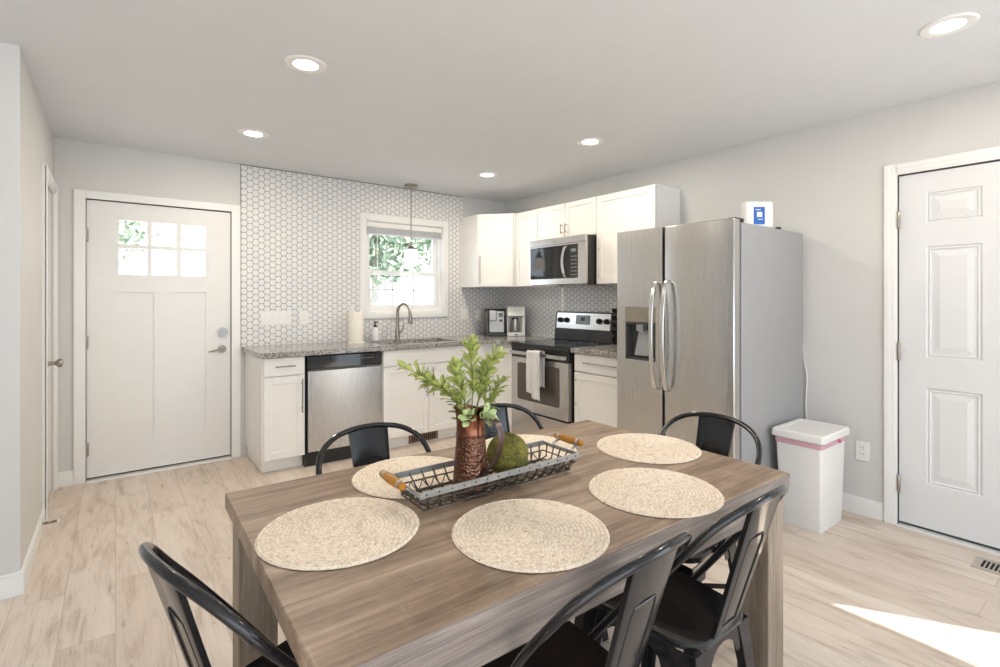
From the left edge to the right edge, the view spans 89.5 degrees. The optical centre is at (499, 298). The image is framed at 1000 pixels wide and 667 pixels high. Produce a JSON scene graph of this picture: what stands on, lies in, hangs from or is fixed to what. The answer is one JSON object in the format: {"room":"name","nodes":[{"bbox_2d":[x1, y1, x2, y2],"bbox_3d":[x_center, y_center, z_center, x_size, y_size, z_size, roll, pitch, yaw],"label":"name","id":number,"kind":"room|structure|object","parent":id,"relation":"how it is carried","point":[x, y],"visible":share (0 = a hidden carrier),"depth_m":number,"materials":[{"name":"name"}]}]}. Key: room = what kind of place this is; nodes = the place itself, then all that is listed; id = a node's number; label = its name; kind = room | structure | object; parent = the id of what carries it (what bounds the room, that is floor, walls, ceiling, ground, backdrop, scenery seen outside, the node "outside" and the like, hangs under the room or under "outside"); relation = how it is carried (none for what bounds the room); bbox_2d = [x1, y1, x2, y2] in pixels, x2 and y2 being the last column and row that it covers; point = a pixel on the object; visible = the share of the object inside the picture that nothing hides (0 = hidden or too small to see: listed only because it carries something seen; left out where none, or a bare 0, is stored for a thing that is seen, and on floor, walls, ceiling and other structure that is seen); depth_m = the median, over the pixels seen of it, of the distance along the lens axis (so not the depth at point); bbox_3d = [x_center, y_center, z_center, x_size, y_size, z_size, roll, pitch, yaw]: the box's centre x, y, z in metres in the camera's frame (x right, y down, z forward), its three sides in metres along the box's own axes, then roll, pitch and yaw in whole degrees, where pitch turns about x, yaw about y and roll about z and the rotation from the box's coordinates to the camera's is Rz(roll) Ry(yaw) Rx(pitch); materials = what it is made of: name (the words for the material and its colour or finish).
{"room":"eat-in kitchen","nodes":[
{"label":"eat-in kitchen","id":0,"kind":"room"},
{"bbox_2d":[0,42,53,575],"bbox_3d":[-3.795,0.097,1.978,2.962,2.440,1.587,0,0,-37],"label":"wall","id":1,"kind":"structure","parent":0,"point":[26,134],"depth_m":2.28,"materials":[{"name":"paint"}]},
{"bbox_2d":[0,507,45,600],"bbox_3d":[-3.565,1.264,1.687,2.976,0.105,0.874,0,0,-37],"label":"baseboard","id":2,"kind":"structure","parent":1,"relation":"attached to","point":[14,584],"depth_m":2.26,"materials":[{"name":"paint"}]},
{"bbox_2d":[42,519,60,525],"bbox_3d":[-2.525,1.256,2.841,0.077,0.022,0.022,0,0,-37],"label":"door stop","id":3,"kind":"object","parent":1,"relation":"attached to","point":[56,520],"visible":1,"depth_m":2.83,"materials":[{"name":"silver metal"}]},
{"bbox_2d":[42,163,63,521],"bbox_3d":[-2.867,0.266,3.222,0.123,2.101,0.732,0,0,-37],"label":"door","id":4,"kind":"structure","parent":1,"relation":"in","point":[47,178],"depth_m":3.31,"materials":[{"name":"paint"}]},
{"bbox_2d":[54,137,503,471],"bbox_3d":[-1.560,0.097,4.755,4.200,2.440,0.120,0,0,-37],"label":"wall","id":5,"kind":"structure","parent":0,"point":[82,165],"depth_m":3.68,"materials":[{"name":"paint"}]},
{"bbox_2d":[58,470,72,487],"bbox_3d":[-3.053,1.264,3.532,0.102,0.105,0.014,0,0,-37],"label":"baseboard","id":6,"kind":"structure","parent":5,"relation":"attached to","point":[65,478],"depth_m":3.53,"materials":[{"name":"paint"}]},
{"bbox_2d":[73,189,240,484],"bbox_3d":[-2.612,0.271,3.914,1.064,2.092,0.161,0,0,-37],"label":"door","id":7,"kind":"structure","parent":5,"relation":"in","point":[157,358],"depth_m":3.85,"materials":[{"name":"paint"}]},
{"bbox_2d":[240,164,462,205],"bbox_3d":[-1.290,-0.361,4.879,2.207,1.525,0.010,0,0,-37],"label":"trim","id":8,"kind":"structure","parent":5,"relation":"attached to","point":[240,164],"depth_m":4.61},
{"bbox_2d":[241,165,503,346],"bbox_3d":[-1.055,-0.361,5.059,2.788,1.525,0.008,0,0,-37],"label":"wall tile","id":9,"kind":"structure","parent":5,"relation":"attached to","point":[300,233],"depth_m":4.60,"materials":[{"name":"white tile"}]},
{"bbox_2d":[261,311,291,324],"bbox_3d":[-1.937,0.169,4.371,0.244,0.117,0.015,0,0,-37],"label":"switch plate","id":10,"kind":"object","parent":9,"relation":"attached to","point":[274,317],"visible":1,"depth_m":4.36,"materials":[{"name":"white plastic"}]},
{"bbox_2d":[299,311,307,324],"bbox_3d":[-1.756,0.172,4.514,0.075,0.118,0.008,0,0,-37],"label":"outlet plate","id":11,"kind":"object","parent":9,"relation":"attached to","point":[303,315],"visible":1,"depth_m":4.51,"materials":[{"name":"white plastic"}]},
{"bbox_2d":[302,314,305,321],"bbox_3d":[-1.754,0.172,4.512,0.034,0.070,0.003,0,0,-37],"label":"socket","id":12,"kind":"object","parent":11,"relation":"attached to","point":[303,315],"depth_m":4.51,"materials":[{"name":"grey plastic"}]},
{"bbox_2d":[460,309,467,319],"bbox_3d":[-0.393,0.170,5.549,0.113,0.118,0.016,0,0,-37],"label":"switch plate","id":13,"kind":"object","parent":9,"relation":"attached to","point":[463,312],"visible":1,"depth_m":5.54,"materials":[{"name":"white plastic"}]},
{"bbox_2d":[476,310,481,320],"bbox_3d":[-0.236,0.188,5.673,0.073,0.114,0.008,0,0,-37],"label":"outlet plate","id":14,"kind":"object","parent":9,"relation":"attached to","point":[478,312],"visible":1,"depth_m":5.67,"materials":[{"name":"white plastic"}]},
{"bbox_2d":[360,213,447,318],"bbox_3d":[-0.988,-0.314,5.174,0.985,1.022,0.147,0,0,-37],"label":"window","id":15,"kind":"structure","parent":5,"relation":"in","point":[439,308],"depth_m":5.14,"materials":[{"name":"paint"}]},
{"bbox_2d":[367,221,441,289],"bbox_3d":[-0.964,-0.416,5.144,0.837,0.666,0.044,0,0,-37],"label":"window blind","id":16,"kind":"object","parent":15,"relation":"attached to","point":[373,228],"visible":0.84,"depth_m":5.10,"materials":[{"name":"white fabric"}]},
{"bbox_2d":[0,0,999,202],"bbox_3d":[-0.468,-1.173,0.880,7.162,0.100,7.607,0,0,-37],"label":"ceiling","id":17,"kind":"structure","parent":0,"point":[433,95],"depth_m":2.56,"materials":[{"name":"paint"}]},
{"bbox_2d":[238,129,268,137],"bbox_3d":[-1.675,-1.120,3.426,0.192,0.007,0.192,0,0,-37],"label":"recessed light","id":18,"kind":"object","parent":17,"relation":"in","point":[252,133],"visible":1,"depth_m":3.42,"materials":[{"name":"paint"}]},
{"bbox_2d":[284,55,326,73],"bbox_3d":[-0.931,-1.120,2.417,0.192,0.007,0.192,0,0,-37],"label":"recessed light","id":19,"kind":"object","parent":17,"relation":"in","point":[300,63],"visible":1,"depth_m":2.41,"materials":[{"name":"paint"}]},
{"bbox_2d":[404,183,417,265],"bbox_3d":[-0.877,-0.728,4.977,0.140,0.792,0.140,0,0,-37],"label":"pendant light","id":20,"kind":"object","parent":17,"relation":"hanging from","point":[411,254],"visible":1,"depth_m":4.93,"materials":[{"name":"white glass"}]},
{"bbox_2d":[477,172,497,177],"bbox_3d":[-0.116,-1.120,4.564,0.192,0.007,0.192,0,0,-37],"label":"recessed light","id":21,"kind":"object","parent":17,"relation":"in","point":[481,174],"visible":1,"depth_m":4.54,"materials":[{"name":"paint"}]},
{"bbox_2d":[577,137,603,145],"bbox_3d":[0.644,-1.120,3.604,0.192,0.007,0.192,0,0,-37],"label":"recessed light","id":22,"kind":"object","parent":17,"relation":"in","point":[589,141],"visible":1,"depth_m":3.59,"materials":[{"name":"paint"}]},
{"bbox_2d":[918,12,979,37],"bbox_3d":[1.841,-1.120,2.072,0.192,0.007,0.192,0,0,-37],"label":"recessed light","id":23,"kind":"object","parent":17,"relation":"in","point":[954,23],"visible":1,"depth_m":2.06,"materials":[{"name":"paint"}]},
{"bbox_2d":[0,436,999,666],"bbox_3d":[-0.468,1.367,0.880,7.162,0.100,7.607,0,0,-37],"label":"floor","id":24,"kind":"structure","parent":0,"point":[863,591],"depth_m":2.31,"materials":[{"name":"beige wood"}]},
{"bbox_2d":[138,542,298,666],"bbox_3d":[-0.466,0.892,1.103,0.440,0.848,0.517,0,0,39],"label":"dining chair","id":25,"kind":"object","parent":24,"relation":"on","point":[173,582],"visible":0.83,"depth_m":0.90,"materials":[{"name":"black metal"}]},
{"bbox_2d":[245,353,304,472],"bbox_3d":[-1.814,0.879,4.059,0.312,0.875,0.665,0,0,-37],"label":"base cabinet","id":26,"kind":"object","parent":24,"relation":"on","point":[274,387],"visible":0.94,"depth_m":3.85,"materials":[{"name":"paint"}]},
{"bbox_2d":[302,351,381,466],"bbox_3d":[-1.432,0.881,4.341,0.630,0.871,0.620,0,0,-37],"label":"dishwasher","id":27,"kind":"object","parent":24,"relation":"on","point":[343,390],"visible":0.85,"depth_m":4.06,"materials":[{"name":"silver metal"}]},
{"bbox_2d":[316,422,431,474],"bbox_3d":[-0.348,0.892,1.697,0.440,0.848,0.517,0,0,-37],"label":"dining chair","id":28,"kind":"object","parent":24,"relation":"on","point":[369,442],"visible":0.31,"depth_m":1.87,"materials":[{"name":"black metal"}]},
{"bbox_2d":[380,345,468,448],"bbox_3d":[-0.822,0.879,4.809,0.900,0.875,0.655,0,0,-37],"label":"base cabinet","id":29,"kind":"object","parent":24,"relation":"on","point":[401,402],"visible":0.51,"depth_m":4.51,"materials":[{"name":"paint"}]},
{"bbox_2d":[409,430,437,443],"bbox_3d":[-0.701,1.266,4.622,0.300,0.076,0.008,0,0,-37],"label":"register","id":30,"kind":"object","parent":29,"relation":"attached to","point":[434,434],"visible":0.77,"depth_m":4.64,"materials":[{"name":"brown metal"}]},
{"bbox_2d":[469,344,511,432],"bbox_3d":[-0.020,0.879,5.251,0.903,0.875,0.952,0,0,-37],"label":"base cabinet","id":31,"kind":"object","parent":24,"relation":"on","point":[505,365],"visible":0.23,"depth_m":4.90,"materials":[{"name":"paint"}]},
{"bbox_2d":[242,333,553,358],"bbox_3d":[-0.765,0.420,4.676,2.773,0.038,0.950,0,0,-37],"label":"countertop","id":32,"kind":"structure","parent":31,"relation":"on","point":[306,349],"depth_m":4.41,"materials":[{"name":"grey stone"}]},
{"bbox_2d":[347,306,364,342],"bbox_3d":[-1.313,0.232,4.601,0.156,0.340,0.156,0,0,-37],"label":"paper towel roll","id":33,"kind":"object","parent":32,"relation":"on","point":[356,319],"visible":0.99,"depth_m":4.54,"materials":[{"name":"white paper"}]},
{"bbox_2d":[372,321,378,340],"bbox_3d":[-1.193,0.309,4.822,0.068,0.185,0.072,0,0,-37],"label":"soap bottle","id":34,"kind":"object","parent":32,"relation":"on","point":[375,331],"visible":1,"depth_m":4.80,"materials":[{"name":"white plastic"}]},
{"bbox_2d":[395,302,412,339],"bbox_3d":[-0.916,0.219,4.905,0.244,0.365,0.103,0,0,41],"label":"kitchen faucet","id":35,"kind":"object","parent":32,"relation":"on","point":[397,330],"visible":1,"depth_m":4.93,"materials":[{"name":"silver metal"}]},
{"bbox_2d":[484,309,505,335],"bbox_3d":[-0.055,0.257,5.483,0.224,0.290,0.255,0,0,-4],"label":"pod coffee maker","id":36,"kind":"object","parent":32,"relation":"on","point":[494,319],"visible":1,"depth_m":5.39,"materials":[{"name":"black plastic"}]},
{"bbox_2d":[507,306,524,335],"bbox_3d":[0.175,0.242,5.460,0.190,0.318,0.216,0,0,1],"label":"drip coffee maker","id":37,"kind":"object","parent":32,"relation":"on","point":[515,314],"visible":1,"depth_m":5.39,"materials":[{"name":"white plastic"}]},
{"bbox_2d":[225,420,789,666],"bbox_3d":[0.070,0.936,1.527,1.478,0.760,0.883,0,0,-36],"label":"dining table","id":38,"kind":"object","parent":24,"relation":"on","point":[424,603],"visible":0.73,"depth_m":1.09,"materials":[{"name":"brown wood"}]},
{"bbox_2d":[254,497,419,570],"bbox_3d":[-0.384,0.553,1.214,0.375,0.006,0.375,0,0,41],"label":"woven placemat","id":39,"kind":"object","parent":38,"relation":"on","point":[344,532],"visible":1,"depth_m":1.18,"materials":[{"name":"wicker"}]},
{"bbox_2d":[351,456,453,498],"bbox_3d":[-0.271,0.553,1.584,0.375,0.006,0.375,0,0,21],"label":"woven placemat","id":40,"kind":"object","parent":38,"relation":"on","point":[367,480],"visible":0.52,"depth_m":1.57,"materials":[{"name":"wicker"}]},
{"bbox_2d":[379,433,583,510],"bbox_3d":[-0.026,0.505,1.512,0.666,0.087,0.179,0,0,-37],"label":"wire tray","id":41,"kind":"object","parent":38,"relation":"on","point":[391,479],"visible":0.82,"depth_m":1.46,"materials":[{"name":"grey metal"}]},
{"bbox_2d":[453,404,504,492],"bbox_3d":[-0.061,0.424,1.433,0.166,0.231,0.103,0,0,37],"label":"jug","id":42,"kind":"object","parent":41,"relation":"in","point":[470,461],"visible":0.84,"depth_m":1.41,"materials":[{"name":"brown metal"}]},
{"bbox_2d":[397,359,463,419],"bbox_3d":[-0.187,0.333,1.456,0.224,0.315,0.076,0,0,2],"label":"leafy sprig","id":43,"kind":"object","parent":42,"relation":"in","point":[428,376],"visible":0.84,"depth_m":1.45,"materials":[{"name":"green plant"}]},
{"bbox_2d":[413,371,470,412],"bbox_3d":[-0.170,0.349,1.473,0.176,0.282,0.083,0,0,0],"label":"leafy sprig","id":44,"kind":"object","parent":42,"relation":"in","point":[425,382],"visible":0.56,"depth_m":1.46,"materials":[{"name":"green plant"}]},
{"bbox_2d":[446,356,472,409],"bbox_3d":[-0.117,0.326,1.440,0.071,0.328,0.077,0,0,-37],"label":"leafy sprig","id":45,"kind":"object","parent":42,"relation":"in","point":[455,365],"visible":0.98,"depth_m":1.43,"materials":[{"name":"green plant"}]},
{"bbox_2d":[458,408,475,426],"bbox_3d":[-0.083,0.397,1.404,0.046,0.186,0.059,0,0,35],"label":"leafy sprig","id":46,"kind":"object","parent":42,"relation":"in","point":[468,411],"visible":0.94,"depth_m":1.40,"materials":[{"name":"green plant"}]},
{"bbox_2d":[459,334,482,409],"bbox_3d":[-0.085,0.296,1.448,0.076,0.389,0.076,0,0,11],"label":"leafy sprig","id":47,"kind":"object","parent":42,"relation":"in","point":[471,346],"visible":0.97,"depth_m":1.44,"materials":[{"name":"green plant"}]},
{"bbox_2d":[470,353,495,411],"bbox_3d":[-0.044,0.325,1.471,0.078,0.330,0.071,0,0,-37],"label":"leafy sprig","id":48,"kind":"object","parent":42,"relation":"in","point":[483,360],"visible":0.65,"depth_m":1.47,"materials":[{"name":"green plant"}]},
{"bbox_2d":[480,402,498,426],"bbox_3d":[-0.035,0.391,1.419,0.059,0.199,0.074,0,0,-23],"label":"leafy sprig","id":49,"kind":"object","parent":42,"relation":"in","point":[491,414],"visible":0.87,"depth_m":1.42,"materials":[{"name":"green plant"}]},
{"bbox_2d":[472,343,508,414],"bbox_3d":[-0.027,0.308,1.443,0.102,0.364,0.071,0,0,35],"label":"leafy sprig","id":50,"kind":"object","parent":42,"relation":"in","point":[495,356],"visible":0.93,"depth_m":1.44,"materials":[{"name":"green plant"}]},
{"bbox_2d":[481,374,510,412],"bbox_3d":[-0.016,0.352,1.443,0.092,0.276,0.084,0,0,-37],"label":"leafy sprig","id":51,"kind":"object","parent":42,"relation":"in","point":[492,395],"visible":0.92,"depth_m":1.44,"materials":[{"name":"green plant"}]},
{"bbox_2d":[487,432,528,476],"bbox_3d":[0.023,0.476,1.545,0.130,0.131,0.130,0,0,-37],"label":"moss ball","id":52,"kind":"object","parent":41,"relation":"in","point":[514,454],"visible":0.67,"depth_m":1.50,"materials":[{"name":"green plant"}]},
{"bbox_2d":[451,499,609,572],"bbox_3d":[0.071,0.553,1.206,0.375,0.006,0.375,0,0,-10],"label":"woven placemat","id":53,"kind":"object","parent":38,"relation":"on","point":[513,535],"visible":1,"depth_m":1.17,"materials":[{"name":"wicker"}]},
{"bbox_2d":[485,434,576,464],"bbox_3d":[0.094,0.553,1.864,0.375,0.006,0.375,0,0,-31],"label":"woven placemat","id":54,"kind":"object","parent":38,"relation":"on","point":[527,439],"visible":0.23,"depth_m":1.89,"materials":[{"name":"wicker"}]},
{"bbox_2d":[597,433,701,463],"bbox_3d":[0.549,0.553,1.879,0.375,0.006,0.375,0,0,-23],"label":"woven placemat","id":55,"kind":"object","parent":38,"relation":"on","point":[635,447],"visible":1,"depth_m":1.85,"materials":[{"name":"wicker"}]},
{"bbox_2d":[588,468,724,517],"bbox_3d":[0.446,0.553,1.460,0.375,0.006,0.375,0,0,28],"label":"woven placemat","id":56,"kind":"object","parent":38,"relation":"on","point":[659,493],"visible":1,"depth_m":1.43,"materials":[{"name":"wicker"}]},
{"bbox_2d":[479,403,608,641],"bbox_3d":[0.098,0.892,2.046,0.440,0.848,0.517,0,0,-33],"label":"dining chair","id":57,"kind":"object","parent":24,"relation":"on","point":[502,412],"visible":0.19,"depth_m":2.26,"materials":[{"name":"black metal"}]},
{"bbox_2d":[509,311,616,433],"bbox_3d":[0.559,0.722,4.601,0.673,1.190,0.760,0,0,-37],"label":"range","id":58,"kind":"object","parent":24,"relation":"on","point":[555,407],"visible":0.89,"depth_m":4.52,"materials":[{"name":"silver metal"}]},
{"bbox_2d":[526,350,544,400],"bbox_3d":[0.299,0.656,4.370,0.081,0.419,0.205,0,0,-37],"label":"dish towel","id":59,"kind":"object","parent":58,"relation":"hanging from","point":[535,364],"visible":1,"depth_m":4.33,"materials":[{"name":"white fabric"}]},
{"bbox_2d":[511,339,610,352],"bbox_3d":[0.572,0.423,4.611,0.600,0.042,0.760,0,0,-37],"label":"cooktop","id":60,"kind":"object","parent":58,"relation":"in","point":[546,345],"depth_m":4.53,"materials":[{"name":"black glass"}]},
{"bbox_2d":[481,531,691,666],"bbox_3d":[0.141,0.892,1.143,0.440,0.848,0.517,0,0,-40],"label":"dining chair","id":61,"kind":"object","parent":24,"relation":"on","point":[559,643],"visible":0.94,"depth_m":0.99,"materials":[{"name":"black metal"}]},
{"bbox_2d":[574,353,616,427],"bbox_3d":[1.020,0.879,4.080,0.660,0.875,0.600,0,0,-37],"label":"base cabinet","id":62,"kind":"object","parent":24,"relation":"on","point":[595,377],"visible":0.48,"depth_m":3.95,"materials":[{"name":"paint"}]},
{"bbox_2d":[571,344,616,357],"bbox_3d":[1.024,0.420,4.074,0.658,0.038,0.618,0,0,-37],"label":"countertop","id":63,"kind":"structure","parent":62,"relation":"on","point":[601,350],"depth_m":3.99,"materials":[{"name":"grey stone"}]},
{"bbox_2d":[611,308,616,344],"bbox_3d":[1.034,0.236,4.416,0.109,0.330,0.109,0,0,0],"label":"rack","id":64,"kind":"object","parent":63,"relation":"on","point":[614,310],"visible":0.43,"depth_m":4.38,"materials":[{"name":"black plastic"}]},
{"bbox_2d":[595,412,762,657],"bbox_3d":[0.692,0.892,1.908,0.517,0.848,0.440,0,0,-37],"label":"dining chair","id":65,"kind":"object","parent":24,"relation":"on","point":[715,431],"visible":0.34,"depth_m":2.00,"materials":[{"name":"black metal"}]},
{"bbox_2d":[574,484,788,666],"bbox_3d":[0.500,0.892,1.417,0.440,0.848,0.517,0,0,-38],"label":"dining chair","id":66,"kind":"object","parent":24,"relation":"on","point":[691,615],"visible":0.75,"depth_m":1.30,"materials":[{"name":"black metal"}]},
{"bbox_2d":[617,217,802,469],"bbox_3d":[1.362,0.429,3.341,0.966,1.774,0.807,0,0,-37],"label":"refrigerator","id":67,"kind":"object","parent":24,"relation":"on","point":[710,313],"visible":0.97,"depth_m":3.03,"materials":[{"name":"grey metal"}]},
{"bbox_2d":[742,201,772,227],"bbox_3d":[1.565,-0.509,3.067,0.170,0.158,0.064,0,0,0],"label":"box","id":68,"kind":"object","parent":67,"relation":"on","point":[760,213],"visible":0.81,"depth_m":3.04,"materials":[{"name":"cardboard"}]},
{"bbox_2d":[772,418,849,533],"bbox_3d":[1.843,1.038,2.992,0.392,0.556,0.284,0,0,-37],"label":"trash can","id":69,"kind":"object","parent":24,"relation":"on","point":[811,452],"visible":0.98,"depth_m":2.89,"materials":[{"name":"white plastic"}]},
{"bbox_2d":[970,556,999,574],"bbox_3d":[2.477,1.313,2.392,0.150,0.006,0.340,0,0,-37],"label":"floor vent","id":70,"kind":"object","parent":24,"relation":"in","point":[985,564],"visible":1,"depth_m":2.49,"materials":[{"name":"beige metal"}]},
{"bbox_2d":[504,81,999,502],"bbox_3d":[2.332,0.097,3.014,0.120,2.440,7.367,0,0,-37],"label":"wall","id":71,"kind":"structure","parent":0,"point":[823,183],"depth_m":3.17,"materials":[{"name":"paint"}]},
{"bbox_2d":[461,213,527,287],"bbox_3d":[-0.012,-0.503,5.471,0.627,0.760,0.616,0,0,-37],"label":"upper cabinet","id":72,"kind":"object","parent":71,"relation":"attached to","point":[488,241],"visible":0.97,"depth_m":5.24,"materials":[{"name":"paint"}]},
{"bbox_2d":[516,209,545,286],"bbox_3d":[0.395,-0.503,5.182,0.331,0.760,0.342,0,0,-37],"label":"upper cabinet","id":73,"kind":"object","parent":71,"relation":"attached to","point":[526,222],"visible":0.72,"depth_m":5.11,"materials":[{"name":"paint"}]},
{"bbox_2d":[504,285,616,336],"bbox_3d":[0.768,0.137,4.961,0.008,0.530,2.359,0,0,-37],"label":"wall tile","id":74,"kind":"structure","parent":71,"relation":"attached to","point":[541,304],"depth_m":5.25,"materials":[{"name":"white tile"}]},
{"bbox_2d":[538,197,596,239],"bbox_3d":[0.715,-0.719,4.733,0.366,0.330,0.754,0,0,-37],"label":"upper cabinet","id":75,"kind":"object","parent":71,"relation":"attached to","point":[579,217],"visible":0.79,"depth_m":4.61,"materials":[{"name":"paint"}]},
{"bbox_2d":[530,234,601,286],"bbox_3d":[0.663,-0.334,4.679,0.511,0.430,0.722,0,0,-37],"label":"microwave","id":76,"kind":"object","parent":75,"relation":"attached to","point":[569,260],"visible":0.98,"depth_m":4.46,"materials":[{"name":"silver metal"}]},
{"bbox_2d":[597,184,679,284],"bbox_3d":[1.137,-0.503,4.200,0.341,0.760,0.596,0,0,-37],"label":"upper cabinet","id":77,"kind":"object","parent":71,"relation":"attached to","point":[655,205],"visible":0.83,"depth_m":4.08,"materials":[{"name":"paint"}]},
{"bbox_2d":[803,344,807,418],"bbox_3d":[2.011,0.597,3.318,0.010,0.600,0.037,0,0,-37],"label":"power cord","id":78,"kind":"object","parent":71,"relation":"hanging from","point":[803,344],"visible":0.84,"depth_m":3.31,"materials":[{"name":"white plastic"}]},
{"bbox_2d":[842,492,882,520],"bbox_3d":[2.714,1.264,2.402,0.014,0.105,2.330,0,0,-37],"label":"baseboard","id":79,"kind":"structure","parent":71,"relation":"attached to","point":[873,509],"depth_m":3.06,"materials":[{"name":"paint"}]},
{"bbox_2d":[856,440,869,461],"bbox_3d":[2.207,0.928,3.071,0.009,0.116,0.072,0,0,-37],"label":"wall outlet","id":80,"kind":"object","parent":71,"relation":"attached to","point":[862,448],"visible":1,"depth_m":3.07,"materials":[{"name":"white plastic"}]},
{"bbox_2d":[859,445,865,450],"bbox_3d":[2.206,0.908,3.070,0.004,0.034,0.034,0,0,-37],"label":"socket","id":81,"kind":"object","parent":80,"relation":"attached to","point":[861,447],"depth_m":3.07,"materials":[{"name":"grey plastic"}]},
{"bbox_2d":[883,146,999,555],"bbox_3d":[2.632,0.266,2.595,0.131,2.101,1.060,0,0,-37],"label":"door","id":82,"kind":"structure","parent":71,"relation":"in","point":[941,214],"depth_m":2.79,"materials":[{"name":"paint"}]},
{"label":"outside","id":83,"kind":"structure","parent":0,"visible":0},
{"bbox_3d":[-4.899,1.667,27.869,54.000,0.100,39.733,0,0,-37],"label":"ground","id":84,"kind":"structure","parent":83,"visible":0},
{"bbox_2d":[119,221,168,266],"bbox_3d":[-8.202,-1.664,9.448,3.908,6.566,3.908,0,0,-34],"label":"tree","id":85,"kind":"object","parent":84,"relation":"on","point":[140,228],"visible":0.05,"depth_m":9.83,"materials":[{"name":"green plant"}]},
{"bbox_2d":[369,235,431,304],"bbox_3d":[-3.062,-1.612,12.279,4.676,6.463,4.738,0,0,-37],"label":"tree","id":86,"kind":"object","parent":84,"relation":"on","point":[392,253],"visible":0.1,"depth_m":11.97,"materials":[{"name":"green plant"}]},
{"bbox_2d":[370,237,431,304],"bbox_3d":[-4.935,-2.900,21.966,6.025,9.037,6.138,0,0,-37],"label":"tree","id":87,"kind":"object","parent":84,"relation":"on","point":[386,285],"visible":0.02,"depth_m":21.93,"materials":[{"name":"green plant"}]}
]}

